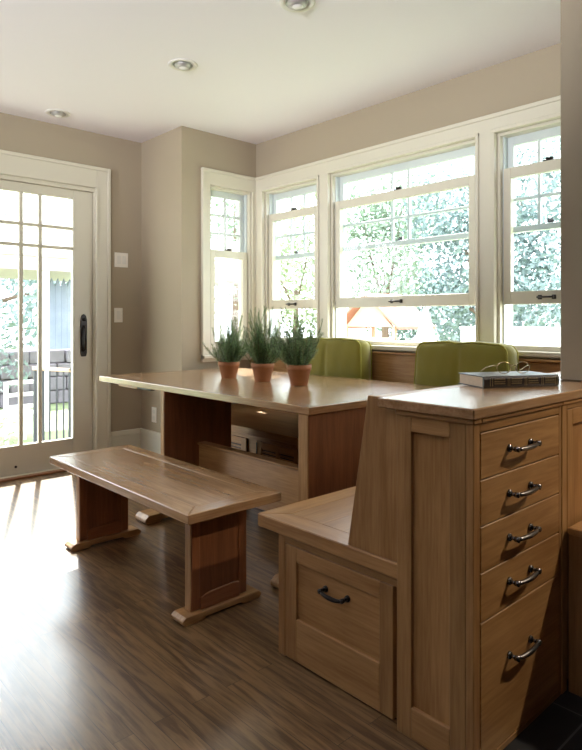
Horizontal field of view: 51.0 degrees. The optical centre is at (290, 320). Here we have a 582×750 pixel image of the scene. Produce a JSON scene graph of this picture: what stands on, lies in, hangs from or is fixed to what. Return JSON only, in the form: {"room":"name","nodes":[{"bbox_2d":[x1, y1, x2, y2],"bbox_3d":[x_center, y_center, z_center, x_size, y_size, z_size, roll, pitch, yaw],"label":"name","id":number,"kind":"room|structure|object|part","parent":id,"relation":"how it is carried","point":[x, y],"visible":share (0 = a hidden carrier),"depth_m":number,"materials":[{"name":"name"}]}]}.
{"room":"dining room","nodes":[
{"label":"dining room","id":0,"kind":"room"},
{"bbox_2d":[0,112,140,431],"bbox_3d":[-3.236,-0.165,3.249,5.630,2.570,0.150,0,0,-43],"label":"wall","id":1,"kind":"structure","parent":0,"point":[18,134],"depth_m":4.86,"materials":[{"name":"beige paint"}]},
{"bbox_2d":[0,174,94,482],"bbox_3d":[-2.316,0.050,4.057,2.120,2.140,0.205,0,0,-43],"label":"door","id":2,"kind":"structure","parent":1,"relation":"in","point":[27,460],"depth_m":4.63,"materials":[{"name":"white painted wood"},{"name":"glass"},{"name":"dark metal"}]},
{"bbox_3d":[-1.575,0.116,4.670,0.052,0.325,0.055,0,0,-43],"label":"handle","id":3,"kind":"part","parent":2,"relation":"part of","materials":[{"name":"brown metal"}]},
{"bbox_2d":[0,150,110,449],"bbox_3d":[-2.292,-0.032,3.993,2.369,2.303,0.032,0,0,-43],"label":"trim","id":4,"kind":"structure","parent":1,"relation":"attached to","point":[11,163],"depth_m":4.72,"materials":[{"name":"beige wood"}]},
{"bbox_2d":[114,308,122,321],"bbox_3d":[-1.371,-0.040,4.855,0.072,0.115,0.009,0,0,-43],"label":"light switch","id":5,"kind":"object","parent":1,"relation":"attached to","point":[118,312],"visible":1,"depth_m":4.85,"materials":[{"name":"beige plastic"}]},
{"bbox_2d":[115,252,127,267],"bbox_3d":[-1.353,-0.480,4.872,0.115,0.115,0.009,0,0,-43],"label":"light switch","id":6,"kind":"object","parent":1,"relation":"attached to","point":[121,259],"visible":1,"depth_m":4.87,"materials":[{"name":"beige plastic"}]},
{"bbox_2d":[111,428,140,447],"bbox_3d":[-1.315,1.000,4.893,0.275,0.240,0.030,0,0,-43],"label":"baseboard","id":7,"kind":"structure","parent":1,"relation":"attached to","point":[132,437],"depth_m":4.89,"materials":[{"name":"beige"}]},
{"bbox_2d":[141,126,197,432],"bbox_3d":[-0.965,-0.165,4.826,0.150,2.570,0.602,0,0,-43],"label":"wall","id":8,"kind":"structure","parent":0,"point":[169,160],"depth_m":4.70,"materials":[{"name":"beige paint"}]},
{"bbox_2d":[140,428,160,453],"bbox_3d":[-1.031,1.000,4.765,0.030,0.240,0.602,0,0,-43],"label":"baseboard","id":9,"kind":"structure","parent":8,"relation":"attached to","point":[150,440],"depth_m":4.84,"materials":[{"name":"beige"}]},
{"bbox_2d":[152,407,156,422],"bbox_3d":[-1.087,0.750,4.841,0.009,0.120,0.070,0,0,-43],"label":"electrical outlet","id":10,"kind":"object","parent":8,"relation":"attached to","point":[154,409],"visible":1,"depth_m":4.83,"materials":[{"name":"beige plastic"}]},
{"bbox_2d":[198,130,255,403],"bbox_3d":[-0.548,-0.165,4.902,0.567,2.570,0.150,0,0,-43],"label":"wall","id":11,"kind":"structure","parent":0,"point":[217,152],"depth_m":4.78,"materials":[{"name":"beige paint"}]},
{"bbox_2d":[201,167,255,361],"bbox_3d":[-0.481,-0.423,4.828,0.525,1.486,0.050,0,0,-43],"label":"trim","id":12,"kind":"structure","parent":11,"relation":"attached to","point":[213,177],"depth_m":4.70,"materials":[{"name":"beige wood"}]},
{"bbox_2d":[210,185,250,354],"bbox_3d":[-0.527,-0.388,4.911,0.420,1.315,0.166,0,0,-43],"label":"window","id":13,"kind":"structure","parent":11,"relation":"in","point":[243,255],"depth_m":4.98,"materials":[{"name":"beige"}]},
{"bbox_3d":[-0.534,-0.770,4.919,0.360,0.514,0.033,0,0,-43],"label":"sash","id":14,"kind":"part","parent":13,"relation":"part of","materials":[{"name":"white paint"}]},
{"bbox_3d":[-0.504,-0.156,4.886,0.360,0.793,0.036,0,0,-43],"label":"sash","id":15,"kind":"part","parent":13,"relation":"part of","materials":[{"name":"beige wood"}]},
{"bbox_2d":[0,0,560,143],"bbox_3d":[-0.264,-1.510,0.543,6.347,0.120,8.157,0,0,-43],"label":"ceiling","id":16,"kind":"structure","parent":0,"point":[265,71],"depth_m":3.36,"materials":[{"name":"white paint"}]},
{"bbox_2d":[45,109,70,117],"bbox_3d":[-1.631,-1.434,4.274,0.166,0.030,0.166,0,0,-43],"label":"recessed light","id":17,"kind":"object","parent":16,"relation":"in","point":[58,113],"visible":1,"depth_m":4.25,"materials":[{"name":"white metal"}]},
{"bbox_3d":[-1.631,-1.437,4.274,0.092,0.022,0.092,0,0,-43],"label":"bulb","id":18,"kind":"part","parent":17,"relation":"part of","materials":[{"name":"grey glass"}]},
{"bbox_2d":[168,58,197,70],"bbox_3d":[-0.612,-1.434,3.463,0.166,0.030,0.166,0,0,-43],"label":"recessed light","id":19,"kind":"object","parent":16,"relation":"in","point":[180,66],"visible":1,"depth_m":3.44,"materials":[{"name":"white metal"}]},
{"bbox_3d":[-0.612,-1.437,3.463,0.092,0.022,0.092,0,0,-43],"label":"bulb","id":20,"kind":"part","parent":19,"relation":"part of","materials":[{"name":"grey glass"}]},
{"bbox_2d":[279,0,314,11],"bbox_3d":[0.029,-1.434,2.784,0.166,0.030,0.166,0,0,-43],"label":"recessed light","id":21,"kind":"object","parent":16,"relation":"in","point":[289,5],"visible":1,"depth_m":2.78,"materials":[{"name":"white metal"}]},
{"bbox_3d":[0.029,-1.437,2.784,0.092,0.022,0.092,0,0,-43],"label":"bulb","id":22,"kind":"part","parent":21,"relation":"part of","materials":[{"name":"grey glass"}]},
{"bbox_2d":[0,471,581,749],"bbox_3d":[-0.264,1.135,0.543,6.347,0.030,8.157,0,0,-43],"label":"floor","id":23,"kind":"structure","parent":0,"point":[93,654],"depth_m":2.00,"materials":[{"name":"brown wood"}]},
{"bbox_2d":[50,445,280,626],"bbox_3d":[-0.622,0.900,2.736,0.437,0.440,1.254,0,0,-43],"label":"wooden bench","id":24,"kind":"object","parent":23,"relation":"on","point":[212,506],"visible":1,"depth_m":2.44,"materials":[{"name":"brown wood"}]},
{"bbox_3d":[-0.622,0.698,2.736,0.437,0.036,1.254,0,0,-43],"label":"seat","id":25,"kind":"part","parent":24,"relation":"part of","materials":[{"name":"brown wood"}]},
{"bbox_2d":[99,368,441,588],"bbox_3d":[-0.230,0.745,3.649,1.260,0.750,2.025,0,0,-43],"label":"dining table","id":26,"kind":"object","parent":23,"relation":"on","point":[195,404],"visible":0.52,"depth_m":3.26,"materials":[{"name":"brown wood"}]},
{"bbox_2d":[202,315,252,378],"bbox_3d":[-0.392,0.165,3.897,0.286,0.409,0.326,0,0,-30],"label":"rosemary","id":27,"kind":"object","parent":26,"relation":"on","point":[229,366],"visible":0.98,"depth_m":3.86,"materials":[{"name":"plant"}]},
{"bbox_2d":[218,361,239,378],"bbox_3d":[-0.397,0.317,3.913,0.140,0.105,0.140,0,0,-43],"label":"pot","id":28,"kind":"object","parent":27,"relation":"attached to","point":[228,369],"depth_m":3.86,"materials":[{"name":"ceramic"}]},
{"bbox_2d":[237,306,292,381],"bbox_3d":[-0.158,0.137,3.717,0.346,0.465,0.335,0,0,6],"label":"rosemary","id":29,"kind":"object","parent":26,"relation":"on","point":[263,355],"visible":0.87,"depth_m":3.66,"materials":[{"name":"plant"}]},
{"bbox_2d":[251,362,273,381],"bbox_3d":[-0.172,0.315,3.697,0.140,0.110,0.140,0,0,-43],"label":"pot","id":30,"kind":"object","parent":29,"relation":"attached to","point":[262,371],"depth_m":3.65,"materials":[{"name":"ceramic"}]},
{"bbox_2d":[269,307,324,385],"bbox_3d":[0.031,0.144,3.482,0.321,0.451,0.312,0,0,9],"label":"rosemary","id":31,"kind":"object","parent":26,"relation":"on","point":[298,353],"visible":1,"depth_m":3.43,"materials":[{"name":"plant"}]},
{"bbox_2d":[286,364,311,385],"bbox_3d":[0.046,0.310,3.475,0.144,0.118,0.144,0,0,-43],"label":"pot","id":32,"kind":"object","parent":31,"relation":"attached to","point":[298,374],"depth_m":3.42,"materials":[{"name":"ceramic"}]},
{"bbox_2d":[231,346,560,463],"bbox_3d":[0.358,0.663,3.726,0.819,0.914,2.803,0,0,-43],"label":"window seat","id":33,"kind":"object","parent":23,"relation":"on","point":[271,433],"visible":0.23,"depth_m":3.85,"materials":[{"name":"brown wood"}]},
{"bbox_3d":[-0.408,0.906,3.978,0.017,0.328,0.390,0,0,-43],"label":"louvred door","id":34,"kind":"part","parent":33,"relation":"part of","materials":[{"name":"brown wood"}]},
{"bbox_3d":[0.334,0.692,3.704,0.755,0.044,2.803,0,0,-43],"label":"seat","id":35,"kind":"part","parent":33,"relation":"part of","materials":[{"name":"brown wood"}]},
{"bbox_3d":[-0.076,0.906,3.617,0.017,0.328,0.390,0,0,-43],"label":"louvred door","id":36,"kind":"part","parent":33,"relation":"part of","materials":[{"name":"brown wood"}]},
{"bbox_2d":[296,337,371,413],"bbox_3d":[0.268,0.395,4.178,0.161,0.557,0.642,0,0,-44],"label":"cushion","id":37,"kind":"object","parent":33,"relation":"on","point":[340,356],"visible":0.38,"depth_m":4.02,"materials":[{"name":"fabric"}]},
{"bbox_3d":[0.636,0.467,3.982,0.064,0.494,2.803,0,0,-43],"label":"backrest","id":38,"kind":"part","parent":33,"relation":"part of","materials":[{"name":"brown wood"}]},
{"bbox_2d":[414,340,518,386],"bbox_3d":[0.963,0.395,3.421,0.160,0.557,0.622,0,0,-40],"label":"cushion","id":39,"kind":"object","parent":33,"relation":"on","point":[437,363],"visible":0.3,"depth_m":3.39,"materials":[{"name":"fabric"}]},
{"bbox_2d":[258,372,560,719],"bbox_3d":[0.595,0.668,2.362,1.407,0.903,0.610,0,0,-43],"label":"bench","id":40,"kind":"object","parent":23,"relation":"on","point":[338,549],"visible":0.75,"depth_m":1.82,"materials":[{"name":"brown wood"}]},
{"bbox_3d":[0.465,0.692,2.243,1.020,0.044,0.610,0,0,-43],"label":"seat","id":41,"kind":"part","parent":40,"relation":"part of","materials":[{"name":"brown wood"}]},
{"bbox_3d":[0.126,0.840,1.861,0.038,0.024,0.113,0,0,-43],"label":"drawer pull","id":42,"kind":"part","parent":40,"relation":"part of","materials":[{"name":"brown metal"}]},
{"bbox_3d":[0.139,0.930,1.875,0.018,0.372,0.449,0,0,-43],"label":"drawer","id":43,"kind":"part","parent":40,"relation":"part of","materials":[{"name":"brown wood"}]},
{"bbox_3d":[0.755,0.445,2.226,1.356,0.450,0.188,0,0,-43],"label":"backrest","id":44,"kind":"part","parent":40,"relation":"part of","materials":[{"name":"brown wood"}]},
{"bbox_2d":[396,402,562,749],"bbox_3d":[0.559,0.681,1.730,0.500,0.878,0.273,0,0,-43],"label":"base cabinet","id":45,"kind":"object","parent":23,"relation":"on","point":[479,500],"visible":0.98,"depth_m":1.60,"materials":[{"name":"brown wood"}]},
{"bbox_3d":[0.368,0.688,1.596,0.021,0.865,0.212,0,0,-43],"label":"panel","id":46,"kind":"part","parent":45,"relation":"part of","materials":[{"name":"brown wood"}]},
{"bbox_3d":[0.547,0.249,1.741,0.498,0.014,0.240,0,0,-43],"label":"cove moulding","id":47,"kind":"part","parent":45,"relation":"part of","materials":[{"name":"brown wood"}]},
{"bbox_2d":[378,373,581,419],"bbox_3d":[0.866,0.229,2.066,1.428,0.027,0.299,0,0,-43],"label":"countertop","id":48,"kind":"structure","parent":45,"relation":"on","point":[464,402],"depth_m":1.68,"materials":[{"name":"brown wood"}]},
{"bbox_2d":[458,371,558,387],"bbox_3d":[0.720,0.196,2.027,0.278,0.037,0.156,0,0,-15],"label":"book","id":49,"kind":"object","parent":48,"relation":"on","point":[513,378],"visible":1,"depth_m":1.97,"materials":[{"name":"paper"}]},
{"bbox_2d":[481,362,529,373],"bbox_3d":[0.738,0.157,2.071,0.157,0.040,0.130,0,0,-9],"label":"spectacles","id":50,"kind":"object","parent":49,"relation":"on","point":[501,362],"visible":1,"depth_m":2.01,"materials":[{"name":"gold metal"}]},
{"bbox_3d":[0.731,0.156,2.006,0.118,0.039,0.004,0,0,-9],"label":"frame","id":51,"kind":"part","parent":50,"relation":"part of","materials":[{"name":"gold metal"}]},
{"bbox_3d":[0.620,0.688,1.669,0.492,0.865,0.022,0,0,-43],"label":"frame","id":52,"kind":"part","parent":45,"relation":"part of","materials":[{"name":"brown wood"}]},
{"bbox_3d":[0.626,0.928,1.672,0.442,0.345,0.021,0,0,-43],"label":"drawer","id":53,"kind":"part","parent":45,"relation":"part of","materials":[{"name":"brown wood"}]},
{"bbox_3d":[0.626,0.692,1.672,0.442,0.121,0.021,0,0,-43],"label":"drawer","id":54,"kind":"part","parent":45,"relation":"part of","materials":[{"name":"brown wood"}]},
{"bbox_3d":[0.626,0.572,1.672,0.442,0.113,0.021,0,0,-43],"label":"drawer","id":55,"kind":"part","parent":45,"relation":"part of","materials":[{"name":"brown wood"}]},
{"bbox_3d":[0.626,0.456,1.672,0.442,0.113,0.021,0,0,-43],"label":"drawer","id":56,"kind":"part","parent":45,"relation":"part of","materials":[{"name":"brown wood"}]},
{"bbox_3d":[0.626,0.339,1.672,0.442,0.115,0.021,0,0,-43],"label":"drawer","id":57,"kind":"part","parent":45,"relation":"part of","materials":[{"name":"brown wood"}]},
{"bbox_3d":[0.630,0.882,1.636,0.139,0.021,0.038,0,0,-43],"label":"drawer pull","id":58,"kind":"part","parent":45,"relation":"part of","materials":[{"name":"grey metal"}]},
{"bbox_3d":[0.630,0.687,1.636,0.139,0.021,0.038,0,0,-43],"label":"drawer pull","id":59,"kind":"part","parent":45,"relation":"part of","materials":[{"name":"grey metal"}]},
{"bbox_3d":[0.630,0.572,1.636,0.139,0.021,0.038,0,0,-43],"label":"drawer pull","id":60,"kind":"part","parent":45,"relation":"part of","materials":[{"name":"grey metal"}]},
{"bbox_3d":[0.630,0.456,1.636,0.139,0.021,0.038,0,0,-43],"label":"drawer pull","id":61,"kind":"part","parent":45,"relation":"part of","materials":[{"name":"grey metal"}]},
{"bbox_3d":[0.630,0.337,1.636,0.139,0.021,0.038,0,0,-43],"label":"drawer pull","id":62,"kind":"part","parent":45,"relation":"part of","materials":[{"name":"grey metal"}]},
{"bbox_2d":[561,398,581,693],"bbox_3d":[1.097,0.681,2.191,0.920,0.878,0.158,0,0,-43],"label":"base cabinet","id":63,"kind":"object","parent":23,"relation":"on","point":[571,410],"visible":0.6,"depth_m":1.85,"materials":[{"name":"brown wood"}]},
{"bbox_3d":[1.142,0.249,2.142,0.920,0.014,0.024,0,0,-43],"label":"cove moulding","id":64,"kind":"part","parent":63,"relation":"part of","materials":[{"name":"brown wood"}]},
{"bbox_3d":[1.007,0.646,2.020,0.480,0.748,0.020,0,0,-43],"label":"door","id":65,"kind":"part","parent":63,"relation":"part of","materials":[{"name":"brown wood"}]},
{"bbox_2d":[568,521,581,696],"bbox_3d":[1.256,0.872,1.785,0.555,0.497,0.650,0,0,-43],"label":"base cabinet","id":66,"kind":"object","parent":23,"relation":"on","point":[574,531],"visible":1,"depth_m":1.83,"materials":[{"name":"red wood"}]},
{"bbox_2d":[252,43,560,359],"bbox_3d":[2.194,-0.165,2.393,0.225,2.570,7.555,0,0,-43],"label":"wall","id":67,"kind":"structure","parent":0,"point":[535,76],"depth_m":3.76,"materials":[{"name":"beige paint"}]},
{"bbox_2d":[265,180,315,340],"bbox_3d":[0.049,-0.435,4.771,0.166,1.210,0.620,0,0,-43],"label":"window","id":68,"kind":"structure","parent":67,"relation":"attached to","point":[273,216],"depth_m":4.89,"materials":[{"name":"beige"}]},
{"bbox_3d":[0.025,-0.470,4.749,0.036,0.765,0.560,0,0,-43],"label":"sash","id":69,"kind":"part","parent":68,"relation":"part of","materials":[{"name":"beige wood"}]},
{"bbox_3d":[0.057,-0.753,4.779,0.033,0.537,0.560,0,0,-43],"label":"sash","id":70,"kind":"part","parent":68,"relation":"part of","materials":[{"name":"white paint"}]},
{"bbox_2d":[331,139,474,346],"bbox_3d":[0.736,-0.443,4.024,0.166,1.225,1.180,0,0,-43],"label":"window","id":71,"kind":"structure","parent":67,"relation":"attached to","point":[339,204],"depth_m":4.04,"materials":[{"name":"beige wood"}]},
{"bbox_3d":[0.711,-0.470,4.001,0.036,0.765,1.120,0,0,-43],"label":"sash","id":72,"kind":"part","parent":71,"relation":"part of","materials":[{"name":"beige wood"}]},
{"bbox_3d":[0.744,-0.765,4.031,0.033,0.544,1.120,0,0,-43],"label":"sash","id":73,"kind":"part","parent":71,"relation":"part of","materials":[{"name":"white paint"}]},
{"bbox_2d":[497,118,560,351],"bbox_3d":[1.412,-0.443,3.287,0.166,1.225,0.580,0,0,-43],"label":"window","id":74,"kind":"structure","parent":67,"relation":"attached to","point":[507,171],"depth_m":3.42,"materials":[{"name":"beige"}]},
{"bbox_3d":[1.388,-0.470,3.265,0.036,0.765,0.520,0,0,-43],"label":"sash","id":75,"kind":"part","parent":74,"relation":"part of","materials":[{"name":"beige wood"}]},
{"bbox_3d":[1.421,-0.765,3.295,0.033,0.544,0.520,0,0,-43],"label":"sash","id":76,"kind":"part","parent":74,"relation":"part of","materials":[{"name":"white paint"}]},
{"bbox_2d":[561,0,581,380],"bbox_3d":[1.380,-0.165,2.486,0.997,2.570,0.133,0,0,-43],"label":"wall","id":77,"kind":"structure","parent":0,"point":[571,10],"depth_m":2.17,"materials":[{"name":"beige paint"}]},
{"label":"outside","id":78,"kind":"structure","parent":0,"visible":0},
{"bbox_2d":[0,338,412,446],"bbox_3d":[2.289,1.720,12.289,70.000,0.100,65.000,0,0,-43],"label":"lawn","id":79,"kind":"structure","parent":78,"point":[13,421],"depth_m":9.69,"materials":[{"name":"green plant"}]},
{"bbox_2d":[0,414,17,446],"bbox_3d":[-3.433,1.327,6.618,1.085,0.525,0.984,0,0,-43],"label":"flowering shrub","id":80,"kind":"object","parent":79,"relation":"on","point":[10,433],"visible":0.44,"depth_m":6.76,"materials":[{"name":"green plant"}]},
{"bbox_2d":[0,333,30,391],"bbox_3d":[-5.362,0.873,10.419,1.790,1.634,1.476,0,0,-43],"label":"shrub","id":81,"kind":"object","parent":79,"relation":"on","point":[3,361],"visible":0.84,"depth_m":10.65,"materials":[{"name":"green plant"}]},
{"bbox_2d":[0,380,32,445],"bbox_3d":[-3.720,1.235,8.261,0.440,0.870,0.480,0,0,-43],"label":"garden chair","id":82,"kind":"object","parent":79,"relation":"on","point":[12,410],"visible":0.44,"depth_m":8.05,"materials":[{"name":"white"}]},
{"bbox_3d":[-3.718,1.470,7.992,0.040,0.400,0.040,0,0,-43],"label":"leg","id":83,"kind":"part","parent":82,"relation":"part of","materials":[{"name":"white"}]},
{"bbox_3d":[-3.720,1.250,8.261,0.440,0.040,0.480,0,0,-43],"label":"seat","id":84,"kind":"part","parent":82,"relation":"part of","materials":[{"name":"white wood"}]},
{"bbox_3d":[-3.578,1.014,8.106,0.440,0.429,0.040,0,0,-43],"label":"backrest","id":85,"kind":"part","parent":82,"relation":"part of","materials":[{"name":"white"}]},
{"bbox_3d":[-3.723,1.470,8.530,0.040,0.400,0.040,0,0,-43],"label":"leg","id":86,"kind":"part","parent":82,"relation":"part of","materials":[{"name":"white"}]},
{"bbox_2d":[0,213,67,349],"bbox_3d":[-7.865,-0.593,15.807,8.340,4.529,5.616,0,0,-21],"label":"broadleaf tree","id":87,"kind":"object","parent":79,"relation":"on","point":[32,295],"visible":0.17,"depth_m":15.83,"materials":[{"name":"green plant"}]},
{"bbox_2d":[0,349,70,407],"bbox_3d":[-5.024,1.130,12.222,5.920,1.070,0.498,0,0,-43],"label":"wall","id":88,"kind":"structure","parent":79,"relation":"on","point":[59,358],"depth_m":11.96,"materials":[{"name":"grey stone"}]},
{"bbox_2d":[32,366,70,441],"bbox_3d":[-2.764,1.130,8.291,1.550,1.079,0.450,0,0,-43],"label":"iron railing","id":89,"kind":"object","parent":79,"relation":"on","point":[34,368],"visible":0.22,"depth_m":7.96,"materials":[{"name":"metal"}]},
{"bbox_3d":[-2.777,0.695,8.313,1.440,0.209,0.080,0,0,-43],"label":"handrail","id":90,"kind":"part","parent":89,"relation":"part of","materials":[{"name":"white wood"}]},
{"bbox_2d":[0,216,237,431],"bbox_3d":[-4.265,0.095,10.184,7.500,3.150,2.430,0,0,-43],"label":"pavilion","id":91,"kind":"object","parent":79,"relation":"on","point":[56,263],"visible":0.34,"depth_m":9.18,"materials":[{"name":"white"}]},
{"bbox_3d":[-3.715,0.465,9.216,0.100,2.410,0.120,0,0,-43],"label":"post","id":92,"kind":"part","parent":91,"relation":"part of","materials":[{"name":"white"}]},
{"bbox_3d":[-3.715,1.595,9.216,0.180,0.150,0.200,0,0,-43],"label":"post","id":93,"kind":"part","parent":91,"relation":"part of","materials":[{"name":"white"}]},
{"bbox_2d":[50,278,70,348],"bbox_3d":[-3.668,-0.103,9.993,0.800,1.146,0.040,0,0,-43],"label":"curtain","id":94,"kind":"object","parent":91,"relation":"hanging from","point":[60,295],"visible":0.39,"depth_m":9.90,"materials":[{"name":"blue fabric"}]},
{"bbox_3d":[-1.286,0.465,11.449,0.100,2.410,0.120,0,0,-43],"label":"post","id":95,"kind":"part","parent":91,"relation":"part of","materials":[{"name":"white"}]},
{"bbox_2d":[211,197,282,334],"bbox_3d":[-1.593,-1.526,16.978,2.479,6.393,3.242,0,0,-43],"label":"broadleaf tree","id":96,"kind":"object","parent":79,"relation":"on","point":[230,226],"visible":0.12,"depth_m":16.81,"materials":[{"name":"green plant"}]},
{"bbox_2d":[237,193,356,337],"bbox_3d":[-0.053,-1.809,25.963,3.116,6.962,6.919,0,0,-43],"label":"broadleaf tree","id":97,"kind":"object","parent":79,"relation":"on","point":[301,287],"visible":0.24,"depth_m":25.02,"materials":[{"name":"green plant"}]},
{"bbox_2d":[346,293,434,340],"bbox_3d":[2.014,0.547,13.326,1.300,2.247,1.800,0,0,-43],"label":"playhouse","id":98,"kind":"object","parent":79,"relation":"on","point":[368,317],"visible":0.33,"depth_m":12.93,"materials":[{"name":"wood"},{"name":"orange canvas"}]},
{"bbox_3d":[1.229,0.905,13.501,0.080,1.530,0.080,0,0,-43],"label":"post","id":99,"kind":"part","parent":98,"relation":"part of","materials":[{"name":"white wood"}]},
{"bbox_3d":[1.651,0.540,12.993,0.045,0.360,1.400,0,0,-43],"label":"balustrade","id":100,"kind":"part","parent":98,"relation":"part of","materials":[{"name":"white wood"}]},
{"bbox_3d":[1.906,0.905,14.124,0.080,1.530,0.080,0,0,-43],"label":"post","id":101,"kind":"part","parent":98,"relation":"part of","materials":[{"name":"brown wood"}]},
{"bbox_3d":[2.122,0.905,12.529,0.080,1.530,0.080,0,0,-43],"label":"post","id":102,"kind":"part","parent":98,"relation":"part of","materials":[{"name":"brown wood"}]},
{"bbox_2d":[346,169,454,337],"bbox_3d":[3.058,-1.693,20.619,2.602,6.731,5.209,0,0,-43],"label":"broadleaf tree","id":103,"kind":"object","parent":79,"relation":"on","point":[380,208],"visible":0.52,"depth_m":20.18,"materials":[{"name":"green plant"}]},
{"bbox_2d":[414,308,436,341],"bbox_3d":[2.417,0.725,10.967,0.507,1.890,0.520,0,0,-43],"label":"closed parasol","id":104,"kind":"object","parent":79,"relation":"on","point":[425,333],"visible":0.35,"depth_m":10.87,"materials":[{"name":"white fabric"}]},
{"bbox_2d":[377,260,560,340],"bbox_3d":[9.753,-0.401,18.338,2.012,4.082,18.227,0,0,-43],"label":"hedge","id":105,"kind":"object","parent":79,"relation":"on","point":[401,332],"visible":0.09,"depth_m":22.96,"materials":[{"name":"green plant"}]},
{"bbox_2d":[396,141,560,341],"bbox_3d":[5.108,-1.393,15.838,2.352,6.132,5.401,0,0,-43],"label":"broadleaf tree","id":106,"kind":"object","parent":79,"relation":"on","point":[447,287],"visible":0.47,"depth_m":15.76,"materials":[{"name":"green plant"}]},
{"bbox_2d":[460,326,560,345],"bbox_3d":[3.948,0.885,8.436,0.070,1.570,3.640,0,0,-43],"label":"fence","id":107,"kind":"object","parent":79,"relation":"on","point":[551,336],"visible":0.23,"depth_m":8.90,"materials":[{"name":"white"}]},
{"bbox_3d":[3.948,0.117,8.436,0.070,0.035,3.640,0,0,-43],"label":"cap rail","id":108,"kind":"part","parent":107,"relation":"part of","materials":[{"name":"white wood"}]},
{"bbox_2d":[522,137,560,326],"bbox_3d":[6.089,-1.518,10.368,2.035,6.385,4.395,0,0,-43],"label":"broadleaf tree","id":109,"kind":"object","parent":79,"relation":"on","point":[552,323],"visible":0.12,"depth_m":11.39,"materials":[{"name":"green plant"}]}
]}

